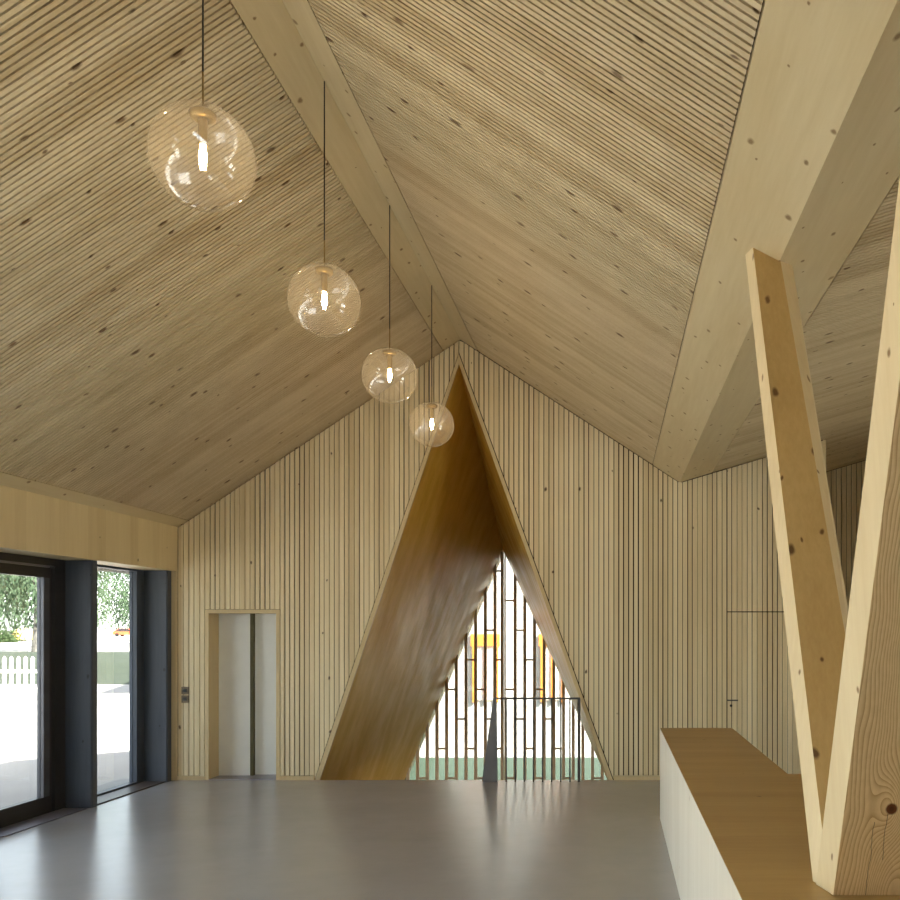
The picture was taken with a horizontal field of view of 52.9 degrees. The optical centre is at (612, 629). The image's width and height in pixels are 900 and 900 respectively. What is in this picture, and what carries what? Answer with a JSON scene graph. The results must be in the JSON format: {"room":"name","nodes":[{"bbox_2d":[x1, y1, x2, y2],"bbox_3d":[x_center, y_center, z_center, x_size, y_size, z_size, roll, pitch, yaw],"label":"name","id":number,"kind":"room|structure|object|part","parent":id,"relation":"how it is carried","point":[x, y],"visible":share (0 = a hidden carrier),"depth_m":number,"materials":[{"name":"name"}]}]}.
{"room":"entrance lobby","nodes":[
{"label":"entrance lobby","id":0,"kind":"room"},
{"bbox_2d":[0,485,177,570],"bbox_3d":[-5.695,-1.015,3.500,0.510,0.560,15.000,0,0,0],"label":"beam","id":1,"kind":"structure","parent":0,"point":[31,524],"depth_m":8.99,"materials":[{"name":"brown wood"}]},
{"bbox_2d":[0,552,86,836],"bbox_3d":[-5.700,0.571,8.560,0.360,2.611,1.420,0,0,0],"label":"door","id":2,"kind":"structure","parent":1,"relation":"in","point":[49,572],"depth_m":9.01,"materials":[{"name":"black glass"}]},
{"bbox_3d":[-5.820,-0.650,8.535,0.060,0.018,1.030,0,0,0],"label":"closer rail","id":3,"kind":"part","parent":2,"relation":"part of","materials":[{"name":"metal"}]},
{"bbox_3d":[-5.830,0.618,8.540,0.060,2.515,1.100,0,0,0],"label":"frame","id":4,"kind":"part","parent":2,"relation":"part of","materials":[{"name":"black metal"}]},
{"bbox_3d":[-5.825,0.570,8.560,0.110,2.610,1.420,0,0,0],"label":"frame","id":5,"kind":"part","parent":2,"relation":"part of","materials":[{"name":"black metal"}]},
{"bbox_2d":[65,560,96,807],"bbox_3d":[-5.675,0.570,9.320,0.370,2.610,0.100,0,0,0],"label":"column","id":6,"kind":"structure","parent":1,"relation":"attached to","point":[80,575],"depth_m":9.27,"materials":[{"name":"grey metal"}]},
{"bbox_2d":[97,564,164,804],"bbox_3d":[-5.695,0.571,10.105,0.350,2.611,1.470,0,0,0],"label":"window","id":7,"kind":"structure","parent":1,"relation":"in","point":[136,783],"depth_m":10.68,"materials":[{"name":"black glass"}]},
{"bbox_3d":[-5.825,0.570,10.105,0.090,2.610,1.470,0,0,0],"label":"frame","id":8,"kind":"part","parent":7,"relation":"part of","materials":[{"name":"black metal"}]},
{"bbox_3d":[-5.650,1.869,10.105,0.260,0.013,1.470,0,0,0],"label":"sill","id":9,"kind":"part","parent":7,"relation":"part of","materials":[{"name":"grey metal"}]},
{"bbox_2d":[144,570,170,781],"bbox_3d":[-5.655,0.570,10.890,0.330,2.610,0.100,0,0,0],"label":"column","id":10,"kind":"structure","parent":1,"relation":"attached to","point":[157,583],"depth_m":10.84,"materials":[{"name":"grey metal"}]},
{"bbox_2d":[0,0,459,573],"bbox_3d":[-4.131,-2.334,3.625,4.438,3.206,15.850,0,0,0],"label":"ceiling","id":11,"kind":"structure","parent":0,"point":[155,360],"depth_m":6.65,"materials":[{"name":"brown wood"}]},
{"bbox_2d":[146,0,256,212],"bbox_3d":[-1.913,-2.804,4.104,0.466,1.665,0.466,0,0,0],"label":"pendant lamp","id":12,"kind":"object","parent":11,"relation":"hanging from","point":[205,117],"visible":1,"depth_m":4.09,"materials":[{"name":"clear glass"}]},
{"bbox_3d":[-1.913,-2.205,4.104,0.466,0.466,0.466,0,0,0],"label":"globe","id":13,"kind":"part","parent":12,"relation":"part of","materials":[{"name":"clear glass"}]},
{"bbox_2d":[198,117,207,164],"bbox_3d":[-1.913,-2.278,4.104,0.042,0.214,0.042,0,0,0],"label":"socket","id":14,"kind":"object","parent":12,"relation":"attached to","point":[202,121],"depth_m":4.09,"materials":[{"name":"gold metal"}]},
{"bbox_3d":[-1.913,-2.469,4.104,0.008,0.268,0.008,0,0,0],"label":"rod","id":15,"kind":"part","parent":12,"relation":"part of","materials":[{"name":"gold metal"}]},
{"bbox_3d":[-1.913,-3.120,4.104,0.008,1.034,0.008,0,0,0],"label":"cord","id":16,"kind":"part","parent":12,"relation":"part of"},
{"bbox_2d":[287,81,360,337],"bbox_3d":[-1.913,-2.794,5.832,0.466,1.686,0.466,0,0,0],"label":"pendant lamp","id":17,"kind":"object","parent":11,"relation":"hanging from","point":[324,271],"visible":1,"depth_m":5.82,"materials":[{"name":"clear glass"}]},
{"bbox_3d":[-1.913,-2.184,5.832,0.466,0.466,0.466,0,0,0],"label":"globe","id":18,"kind":"part","parent":17,"relation":"part of","materials":[{"name":"clear glass"}]},
{"bbox_2d":[321,273,327,305],"bbox_3d":[-1.913,-2.257,5.832,0.042,0.214,0.042,0,0,0],"label":"socket","id":19,"kind":"object","parent":17,"relation":"attached to","point":[324,276],"depth_m":5.82,"materials":[{"name":"gold metal"}]},
{"bbox_3d":[-1.913,-3.109,5.832,0.008,1.055,0.008,0,0,0],"label":"cord","id":20,"kind":"part","parent":17,"relation":"part of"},
{"bbox_2d":[361,205,417,403],"bbox_3d":[-1.913,-2.792,7.537,0.466,1.690,0.466,0,0,0],"label":"pendant lamp","id":21,"kind":"object","parent":11,"relation":"hanging from","point":[389,353],"visible":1,"depth_m":7.53,"materials":[{"name":"clear glass"}]},
{"bbox_2d":[387,355,391,378],"bbox_3d":[-1.913,-2.253,7.537,0.042,0.214,0.042,0,0,0],"label":"socket","id":22,"kind":"object","parent":21,"relation":"attached to","point":[389,357],"depth_m":7.52,"materials":[{"name":"gold metal"}]},
{"bbox_3d":[-1.913,-2.180,7.537,0.466,0.466,0.466,0,0,0],"label":"globe","id":23,"kind":"part","parent":21,"relation":"part of","materials":[{"name":"clear glass"}]},
{"bbox_3d":[-1.913,-3.107,7.537,0.008,1.059,0.008,0,0,0],"label":"cord","id":24,"kind":"part","parent":21,"relation":"part of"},
{"bbox_2d":[409,285,453,446],"bbox_3d":[-1.913,-2.786,9.286,0.466,1.701,0.466,0,0,0],"label":"pendant lamp","id":25,"kind":"object","parent":11,"relation":"hanging from","point":[431,406],"visible":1,"depth_m":9.28,"materials":[{"name":"clear glass"}]},
{"bbox_3d":[-1.913,-2.168,9.286,0.466,0.466,0.466,0,0,0],"label":"globe","id":26,"kind":"part","parent":25,"relation":"part of","materials":[{"name":"clear glass"}]},
{"bbox_3d":[-1.913,-3.102,9.286,0.008,1.070,0.008,0,0,0],"label":"cord","id":27,"kind":"part","parent":25,"relation":"part of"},
{"bbox_2d":[430,408,433,427],"bbox_3d":[-1.913,-2.241,9.286,0.042,0.214,0.042,0,0,0],"label":"socket","id":28,"kind":"object","parent":25,"relation":"attached to","point":[431,409],"depth_m":9.27,"materials":[{"name":"gold metal"}]},
{"bbox_2d":[0,780,679,899],"bbox_3d":[0.250,2.050,5.400,11.500,0.350,18.800,0,0,0],"label":"floor","id":29,"kind":"structure","parent":0,"point":[174,839],"depth_m":7.84,"materials":[{"name":"concrete"}]},
{"bbox_2d":[0,779,171,838],"bbox_3d":[-5.850,1.976,3.550,0.700,0.198,15.100,0,0,0],"label":"threshold","id":30,"kind":"object","parent":29,"relation":"attached to","point":[120,781],"visible":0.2,"depth_m":10.49,"materials":[{"name":"grey metal"}]},
{"bbox_2d":[482,697,579,781],"bbox_3d":[-1.012,1.354,10.885,1.221,1.042,0.110,0,0,0],"label":"stair railing","id":31,"kind":"object","parent":29,"relation":"on","point":[490,772],"visible":1,"depth_m":10.85,"materials":[{"name":"metal"}]},
{"bbox_3d":[-1.525,1.357,10.883,0.221,1.036,0.053,0,0,17],"label":"panel","id":32,"kind":"part","parent":31,"relation":"part of","materials":[{"name":"metal"}]},
{"bbox_3d":[-0.938,0.844,10.860,1.061,0.022,0.040,0,0,0],"label":"handrail","id":33,"kind":"part","parent":31,"relation":"part of","materials":[{"name":"metal"}]},
{"bbox_2d":[660,728,899,899],"bbox_3d":[1.534,1.425,5.530,2.132,0.900,6.460,0,0,0],"label":"counter","id":34,"kind":"object","parent":29,"relation":"on","point":[733,821],"depth_m":4.95,"materials":[{"name":"brown wood"}]},
{"bbox_3d":[0.478,1.427,5.530,0.020,0.896,6.460,0,0,0],"label":"panel","id":35,"kind":"part","parent":34,"relation":"part of","materials":[{"name":"white wood"}]},
{"bbox_2d":[746,177,899,894],"bbox_3d":[0.962,-0.552,3.376,0.415,3.051,2.674,0,0,-3],"label":"column","id":36,"kind":"structure","parent":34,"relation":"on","point":[844,662],"depth_m":3.22,"materials":[{"name":"brown wood"}]},
{"bbox_2d":[178,340,825,779],"bbox_3d":[-1.390,-0.846,11.058,8.100,5.666,0.124,0,0,0],"label":"wall","id":37,"kind":"structure","parent":0,"point":[641,570],"depth_m":11.00,"materials":[{"name":"brown wood"}]},
{"bbox_2d":[171,571,177,779],"bbox_3d":[-5.478,0.570,10.982,0.075,2.610,0.035,0,0,0],"label":"trim","id":38,"kind":"structure","parent":37,"relation":"attached to","point":[174,574],"depth_m":10.96,"materials":[{"name":"brown wood"}]},
{"bbox_2d":[181,695,188,702],"bbox_3d":[-5.344,0.863,10.988,0.090,0.090,0.019,0,0,0],"label":"light switch","id":39,"kind":"object","parent":37,"relation":"attached to","point":[184,698],"visible":1,"depth_m":10.98,"materials":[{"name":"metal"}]},
{"bbox_2d":[181,687,188,693],"bbox_3d":[-5.344,0.756,10.988,0.090,0.090,0.019,0,0,0],"label":"light switch","id":40,"kind":"object","parent":37,"relation":"attached to","point":[184,690],"visible":1,"depth_m":10.98,"materials":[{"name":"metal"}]},
{"bbox_2d":[205,610,279,779],"bbox_3d":[-4.633,0.820,11.223,0.935,2.150,0.454,0,0,0],"label":"door","id":41,"kind":"structure","parent":37,"relation":"in","point":[242,647],"depth_m":11.28,"materials":[{"name":"silver metal"}]},
{"bbox_3d":[-4.851,0.828,11.300,0.407,2.075,0.040,0,0,0],"label":"sliding panel","id":42,"kind":"part","parent":41,"relation":"part of","materials":[{"name":"metal"}]},
{"bbox_3d":[-4.464,0.828,11.380,0.508,2.075,0.040,0,0,0],"label":"sliding panel","id":43,"kind":"part","parent":41,"relation":"part of","materials":[{"name":"metal"}]},
{"bbox_2d":[177,775,659,779],"bbox_3d":[-1.390,1.850,11.044,8.100,0.050,0.112,0,0,0],"label":"baseboard","id":44,"kind":"structure","parent":37,"relation":"attached to","point":[183,777],"depth_m":10.99,"materials":[{"name":"brown wood"}]},
{"bbox_2d":[314,355,618,779],"bbox_3d":[-1.831,0.165,13.194,5.172,7.220,4.412,0,0,0],"label":"frame","id":45,"kind":"object","parent":37,"relation":"in","point":[460,516],"visible":0.65,"depth_m":12.41,"materials":[{"name":"brown wood"}]},
{"bbox_3d":[-3.171,0.195,13.215,2.492,7.160,4.370,0,0,0],"label":"panel","id":46,"kind":"part","parent":45,"relation":"part of","materials":[{"name":"brown wood"}]},
{"bbox_2d":[405,551,603,779],"bbox_3d":[-1.856,1.120,15.495,4.687,5.310,0.330,0,0,0],"label":"lattice screen","id":47,"kind":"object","parent":45,"relation":"attached to","point":[502,558],"depth_m":15.34,"materials":[{"name":"clear glass"}]},
{"bbox_3d":[-1.856,1.120,15.536,4.687,5.310,0.248,0,0,0],"label":"frame","id":48,"kind":"part","parent":47,"relation":"part of","materials":[{"name":"brown wood"}]},
{"bbox_3d":[-0.585,0.195,13.215,2.680,7.160,4.370,0,0,0],"label":"panel","id":49,"kind":"part","parent":45,"relation":"part of","materials":[{"name":"brown wood"}]},
{"bbox_2d":[727,612,797,773],"bbox_3d":[1.866,0.824,11.005,0.882,2.090,0.120,0,0,0],"label":"door","id":50,"kind":"structure","parent":37,"relation":"in","point":[760,703],"depth_m":11.00,"materials":[{"name":"brown wood"}]},
{"bbox_2d":[539,634,551,701],"bbox_3d":[-1.650,1.036,23.960,0.736,1.855,0.080,0,0,0],"label":"window","id":51,"kind":"structure","parent":0,"point":[548,657],"depth_m":23.97,"materials":[{"name":"yellow glass"}]},
{"bbox_2d":[282,0,899,481],"bbox_3d":[2.144,-2.893,5.525,8.113,2.090,19.650,0,0,0],"label":"ceiling","id":52,"kind":"structure","parent":0,"point":[583,189],"depth_m":4.89,"materials":[{"name":"brown wood"}]},
{"bbox_2d":[826,460,865,608],"bbox_3d":[4.303,-0.778,14.865,3.486,5.307,0.130,0,0,0],"label":"wall","id":53,"kind":"structure","parent":0,"point":[845,484],"depth_m":14.80,"materials":[{"name":"brown wood"}]},
{"label":"outside","id":54,"kind":"structure","parent":0,"visible":0},
{"bbox_2d":[410,757,606,779],"bbox_3d":[2.900,3.875,27.850,18.200,0.800,24.300,0,0,0],"label":"lawn","id":55,"kind":"structure","parent":54,"point":[422,760],"depth_m":22.08,"materials":[{"name":"green plant"}]},
{"bbox_2d":[419,558,596,756],"bbox_3d":[-1.250,-1.625,28.000,17.500,10.200,9.000,0,0,0],"label":"house","id":56,"kind":"structure","parent":55,"relation":"on","point":[509,573],"depth_m":24.00,"materials":[{"name":"metal"}]},
{"bbox_2d":[471,634,499,701],"bbox_3d":[-3.477,1.036,23.960,0.791,1.855,0.080,0,0,0],"label":"window","id":57,"kind":"structure","parent":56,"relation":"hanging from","point":[480,637],"depth_m":23.97,"materials":[{"name":"yellow glass"}]},
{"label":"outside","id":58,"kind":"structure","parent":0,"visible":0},
{"bbox_2d":[0,685,128,807],"bbox_3d":[-10.000,2.065,3.250,100.000,0.220,56.500,0,0,0],"label":"ground","id":59,"kind":"structure","parent":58,"point":[18,712],"depth_m":15.43,"materials":[{"name":"grey concrete"}]},
{"bbox_2d":[0,656,36,693],"bbox_3d":[-18.030,1.345,24.545,4.266,1.220,0.090,0,0,0],"label":"picket fence","id":60,"kind":"object","parent":59,"relation":"on","point":[3,690],"visible":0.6,"depth_m":24.50,"materials":[{"name":"white paint"}]},
{"bbox_3d":[-18.013,1.435,24.543,4.232,0.640,0.035,0,0,0],"label":"rail","id":61,"kind":"part","parent":60,"relation":"part of","materials":[{"name":"white paint"}]},
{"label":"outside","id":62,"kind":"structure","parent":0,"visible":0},
{"bbox_2d":[0,652,128,684],"bbox_3d":[-50.250,2.005,38.750,79.500,1.740,14.500,0,0,0],"label":"bank","id":63,"kind":"object","parent":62,"point":[112,667],"depth_m":36.05,"materials":[{"name":"green plant"}]},
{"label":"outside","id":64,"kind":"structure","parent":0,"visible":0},
{"bbox_2d":[0,632,128,651],"bbox_3d":[-185.000,2.008,233.000,430.000,1.735,374.000,0,0,0],"label":"road","id":65,"kind":"structure","parent":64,"point":[106,641],"depth_m":64.72,"materials":[{"name":"grey asphalt"}]},
{"bbox_2d":[0,621,27,642],"bbox_3d":[-54.959,0.129,79.974,3.487,2.200,2.844,0,0,0],"label":"bush","id":66,"kind":"object","parent":65,"relation":"on","point":[6,636],"visible":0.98,"depth_m":79.73,"materials":[{"name":"green plant"}]},
{"bbox_2d":[0,574,33,629],"bbox_3d":[-47.788,-3.554,67.543,7.916,9.414,8.585,0,0,0],"label":"birch","id":67,"kind":"object","parent":65,"relation":"on","point":[3,574],"visible":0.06,"depth_m":68.15,"materials":[{"name":"green plant"}]},
{"bbox_2d":[14,628,32,640],"bbox_3d":[-63.585,0.458,95.000,2.340,1.365,2.340,0,0,0],"label":"tent","id":68,"kind":"object","parent":65,"relation":"on","point":[28,636],"visible":0.52,"depth_m":94.28,"materials":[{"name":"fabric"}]},
{"bbox_2d":[0,571,109,651],"bbox_3d":[-30.182,-3.198,46.088,6.871,8.711,6.355,0,0,-31],"label":"birch","id":69,"kind":"object","parent":65,"relation":"on","point":[24,584],"visible":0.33,"depth_m":45.32,"materials":[{"name":"green plant"}]},
{"bbox_2d":[15,571,126,629],"bbox_3d":[-33.945,-3.751,56.572,5.636,9.823,7.877,0,0,0],"label":"birch","id":70,"kind":"object","parent":65,"relation":"on","point":[106,574],"visible":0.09,"depth_m":57.85,"materials":[{"name":"green plant"}]},
{"bbox_2d":[98,574,128,629],"bbox_3d":[-37.146,-3.808,69.900,7.442,9.914,7.879,0,0,-19],"label":"birch","id":71,"kind":"object","parent":65,"relation":"on","point":[125,606],"visible":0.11,"depth_m":68.48,"materials":[{"name":"green plant"}]},
{"bbox_2d":[112,628,128,636],"bbox_3d":[-82.841,0.428,150.000,4.087,1.415,1.760,0,0,0],"label":"car","id":72,"kind":"object","parent":65,"relation":"on","point":[121,632],"visible":0.55,"depth_m":149.13,"materials":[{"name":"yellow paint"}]}
]}

